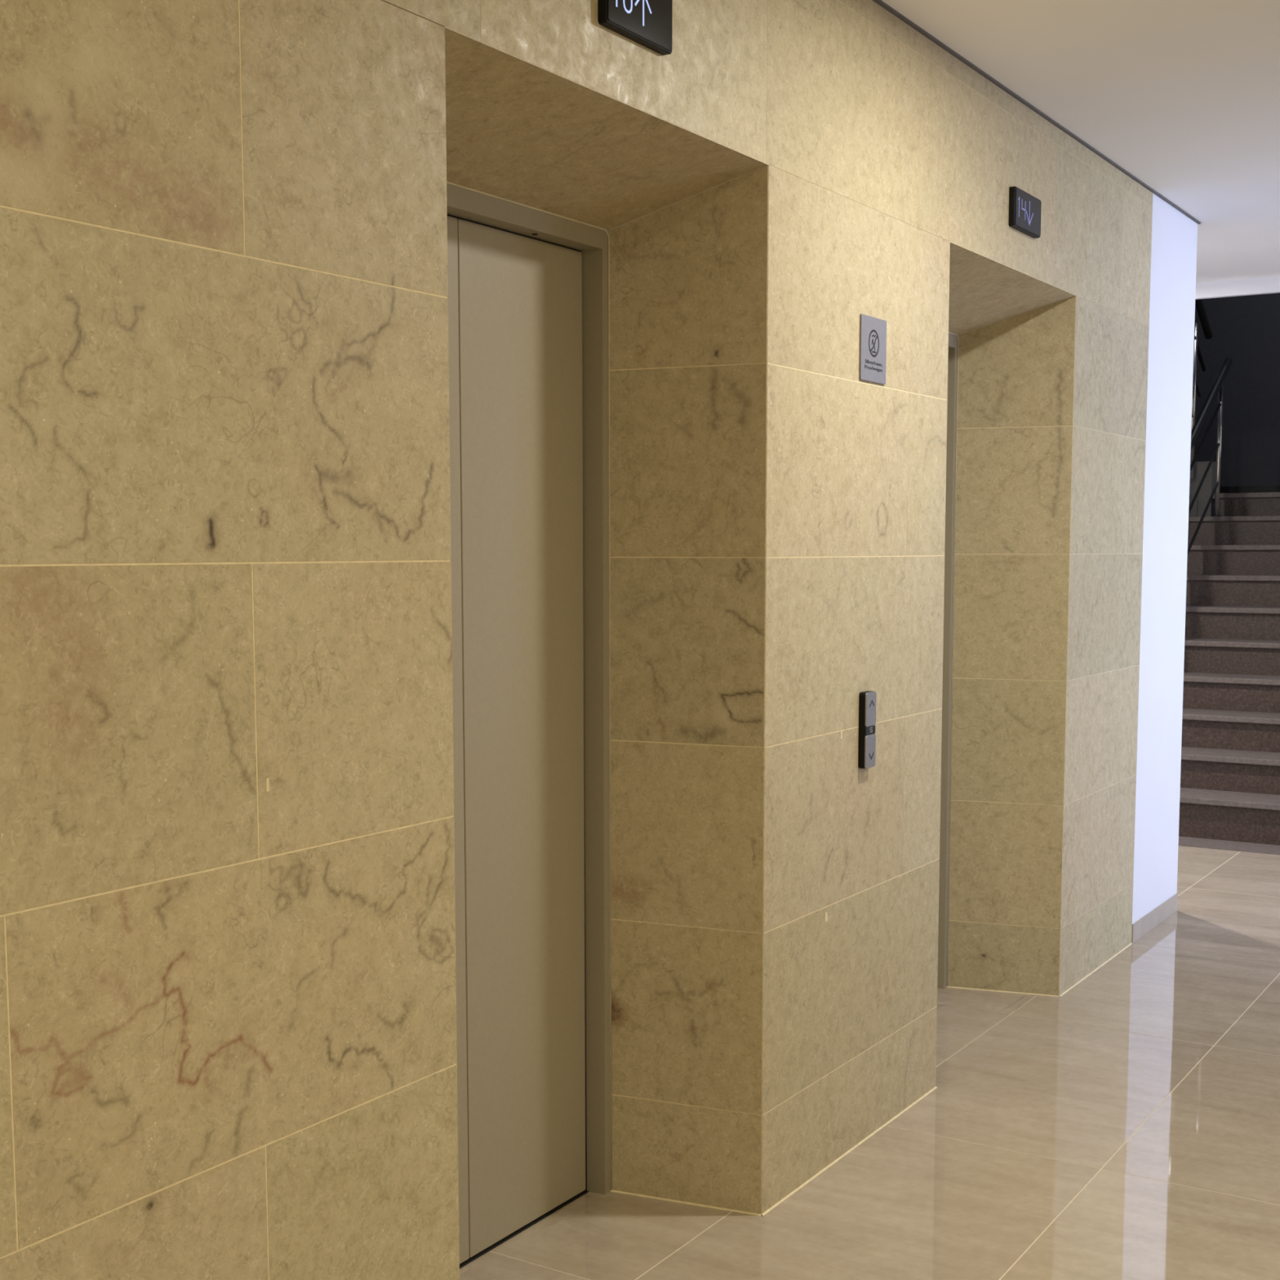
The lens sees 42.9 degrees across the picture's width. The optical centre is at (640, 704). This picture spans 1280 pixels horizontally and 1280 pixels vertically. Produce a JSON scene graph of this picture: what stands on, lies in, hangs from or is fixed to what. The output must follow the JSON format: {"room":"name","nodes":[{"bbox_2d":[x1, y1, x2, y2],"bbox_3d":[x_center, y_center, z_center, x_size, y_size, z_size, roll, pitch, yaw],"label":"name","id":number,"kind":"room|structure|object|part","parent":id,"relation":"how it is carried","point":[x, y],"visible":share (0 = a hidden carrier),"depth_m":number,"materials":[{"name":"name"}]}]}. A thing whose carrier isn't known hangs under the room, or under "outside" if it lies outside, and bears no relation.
{"room":"elevator lobby","nodes":[
{"label":"elevator lobby","id":0,"kind":"room"},
{"bbox_2d":[0,0,1152,1279],"bbox_3d":[-0.608,-0.123,2.357,0.356,2.684,8.486,3,6,32],"label":"wall","id":1,"kind":"structure","parent":0,"point":[228,1039],"depth_m":2.56,"materials":[{"name":"beige stone"}]},
{"bbox_2d":[446,181,612,1268],"bbox_3d":[-0.334,0.081,3.197,0.057,2.123,0.923,3,6,32],"label":"door","id":2,"kind":"structure","parent":1,"relation":"in","point":[529,286],"depth_m":3.39,"materials":[{"name":"paint"}]},
{"bbox_3d":[-0.466,0.116,3.033,0.008,2.066,0.428,3,6,32],"label":"panel","id":3,"kind":"part","parent":2,"relation":"part of","materials":[{"name":"paint"}]},
{"bbox_2d":[597,0,672,55],"bbox_3d":[-0.006,-1.228,2.866,0.019,0.110,0.219,3,6,32],"label":"indicator","id":4,"kind":"object","parent":1,"relation":"attached to","point":[648,24],"visible":1,"depth_m":2.87,"materials":[{"name":"black plastic"}]},
{"bbox_2d":[857,690,876,768],"bbox_3d":[0.539,0.060,3.857,0.019,0.181,0.058,3,6,32],"label":"panel","id":5,"kind":"object","parent":1,"relation":"attached to","point":[867,700],"visible":1,"depth_m":3.84,"materials":[{"name":"black plastic"}]},
{"bbox_2d":[858,313,886,384],"bbox_3d":[0.543,-0.826,3.793,0.005,0.148,0.142,3,6,32],"label":"prohibition sign","id":6,"kind":"object","parent":1,"relation":"attached to","point":[873,331],"visible":1,"depth_m":3.79,"materials":[{"name":"grey metal"}]},
{"bbox_2d":[937,331,959,988],"bbox_3d":[0.755,-0.084,4.918,0.057,2.123,0.886,3,6,32],"label":"door","id":7,"kind":"structure","parent":1,"relation":"in","point":[953,341],"depth_m":5.26,"materials":[{"name":"paint"}]},
{"bbox_2d":[1008,186,1041,238],"bbox_3d":[1.089,-1.389,4.598,0.019,0.107,0.220,3,6,32],"label":"indicator","id":8,"kind":"object","parent":1,"relation":"attached to","point":[1024,209],"visible":1,"depth_m":4.57,"materials":[{"name":"black plastic"}]},
{"bbox_2d":[871,0,1200,224],"bbox_3d":[-0.285,-1.505,2.409,0.014,0.056,9.140,3,6,32],"label":"trim","id":9,"kind":"structure","parent":1,"relation":"attached to","point":[880,2],"depth_m":4.50,"materials":[{"name":"black metal"}]},
{"bbox_2d":[459,845,1279,1279],"bbox_3d":[0.478,1.186,2.754,6.400,0.001,11.100,3,6,32],"label":"floor","id":10,"kind":"structure","parent":0,"point":[1124,1124],"depth_m":3.86,"materials":[{"name":"tile"}]},
{"bbox_2d":[1177,835,1279,855],"bbox_3d":[3.056,0.701,7.811,2.150,0.008,0.246,3,6,32],"label":"trim","id":11,"kind":"structure","parent":10,"relation":"on","point":[1183,841],"depth_m":7.92,"materials":[{"name":"stone"}]},
{"bbox_2d":[881,0,1279,283],"bbox_3d":[0.610,-1.552,2.705,6.200,0.080,10.600,3,6,32],"label":"ceiling","id":12,"kind":"structure","parent":0,"point":[1183,96],"depth_m":4.41,"materials":[{"name":"paint"}]},
{"bbox_2d":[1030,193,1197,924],"bbox_3d":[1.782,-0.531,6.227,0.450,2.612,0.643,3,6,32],"label":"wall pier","id":13,"kind":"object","parent":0,"point":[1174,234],"visible":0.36,"depth_m":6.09,"materials":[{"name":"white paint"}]},
{"bbox_2d":[1131,893,1177,943],"bbox_3d":[1.785,0.804,6.354,0.454,0.072,0.641,3,6,32],"label":"baseboard","id":14,"kind":"object","parent":13,"relation":"attached to","point":[1148,922],"visible":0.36,"depth_m":6.21,"materials":[{"name":"beige stone"}]},
{"bbox_2d":[1188,461,1216,516],"bbox_3d":[3.653,-1.394,10.566,0.137,0.355,0.118,3,6,32],"label":"wall","id":15,"kind":"structure","parent":0,"point":[1208,485],"depth_m":10.51,"materials":[{"name":"grey paint"}]},
{"bbox_2d":[1178,494,1279,845],"bbox_3d":[3.790,-0.306,8.933,2.160,1.789,2.660,3,6,32],"label":"staircase","id":16,"kind":"structure","parent":0,"point":[1233,557],"depth_m":8.94,"materials":[{"name":"stone"}]},
{"bbox_2d":[1186,357,1232,556],"bbox_3d":[3.047,-0.870,9.331,0.084,2.421,2.375,3,6,32],"label":"stair railing","id":17,"kind":"object","parent":16,"relation":"on","point":[1217,387],"visible":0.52,"depth_m":9.99,"materials":[{"name":"metal"}]},
{"bbox_3d":[3.036,-0.619,9.350,0.017,1.391,2.239,3,6,32],"label":"rail","id":18,"kind":"part","parent":17,"relation":"part of","materials":[{"name":"metal"}]},
{"bbox_3d":[3.035,-0.860,9.327,0.017,1.391,2.239,3,6,32],"label":"rail","id":19,"kind":"part","parent":17,"relation":"part of","materials":[{"name":"metal"}]},
{"bbox_3d":[3.035,-1.106,9.304,0.017,1.391,2.239,3,6,32],"label":"rail","id":20,"kind":"part","parent":17,"relation":"part of","materials":[{"name":"metal"}]},
{"bbox_3d":[3.062,-1.332,9.277,0.048,1.490,2.375,3,6,32],"label":"handrail","id":21,"kind":"part","parent":17,"relation":"part of","materials":[{"name":"black metal"}]},
{"bbox_3d":[3.629,-1.185,10.244,0.070,0.008,0.070,3,6,32],"label":"plate","id":22,"kind":"part","parent":17,"relation":"part of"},
{"bbox_3d":[3.629,-1.591,10.205,0.027,0.824,0.027,3,6,32],"label":"post","id":23,"kind":"part","parent":17,"relation":"part of","materials":[{"name":"metal"}]},
{"bbox_2d":[1182,293,1279,712],"bbox_3d":[4.780,-2.252,11.367,3.600,5.200,0.150,3,6,32],"label":"wall","id":24,"kind":"structure","parent":0,"point":[1245,329],"depth_m":11.58,"materials":[{"name":"grey paint"}]},
{"bbox_2d":[1219,485,1279,493],"bbox_3d":[4.758,-1.500,11.355,3.250,0.065,0.015,3,6,32],"label":"baseboard","id":25,"kind":"structure","parent":24,"relation":"attached to","point":[1246,489],"depth_m":11.60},
{"bbox_2d":[1188,492,1279,504],"bbox_3d":[4.394,-1.371,10.787,3.250,0.030,1.380,3,6,32],"label":"floor","id":26,"kind":"structure","parent":0,"point":[1258,495],"depth_m":10.31,"materials":[{"name":"stone"}]},
{"bbox_3d":[2.877,-1.663,10.394,1.010,1.529,1.772,3,6,32],"label":"staircase","id":27,"kind":"structure","parent":26,"relation":"on","visible":0},
{"bbox_2d":[1189,298,1213,478],"bbox_3d":[3.200,-2.426,9.793,0.070,2.062,1.869,3,6,32],"label":"stair railing","id":28,"kind":"object","parent":27,"relation":"attached to","point":[1199,304],"visible":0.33,"depth_m":10.39,"materials":[{"name":"metal"}]},
{"bbox_3d":[3.535,-1.955,10.408,0.033,1.007,0.033,3,6,32],"label":"post","id":29,"kind":"part","parent":28,"relation":"part of","materials":[{"name":"metal"}]},
{"bbox_3d":[3.159,-2.464,9.760,0.017,1.095,1.759,3,6,32],"label":"rail","id":30,"kind":"part","parent":28,"relation":"part of","materials":[{"name":"metal"}]},
{"bbox_3d":[3.186,-2.673,9.782,0.024,1.162,1.863,3,6,32],"label":"rail","id":31,"kind":"part","parent":28,"relation":"part of","materials":[{"name":"metal"}]},
{"bbox_3d":[3.203,-2.872,9.735,0.048,1.163,1.845,3,6,32],"label":"handrail","id":32,"kind":"part","parent":28,"relation":"part of","materials":[{"name":"black metal"}]},
{"bbox_2d":[1195,275,1279,299],"bbox_3d":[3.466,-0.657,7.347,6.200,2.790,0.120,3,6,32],"label":"lintel","id":33,"kind":"object","parent":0,"point":[1266,285],"depth_m":7.58,"materials":[{"name":"white paint"}]}
]}

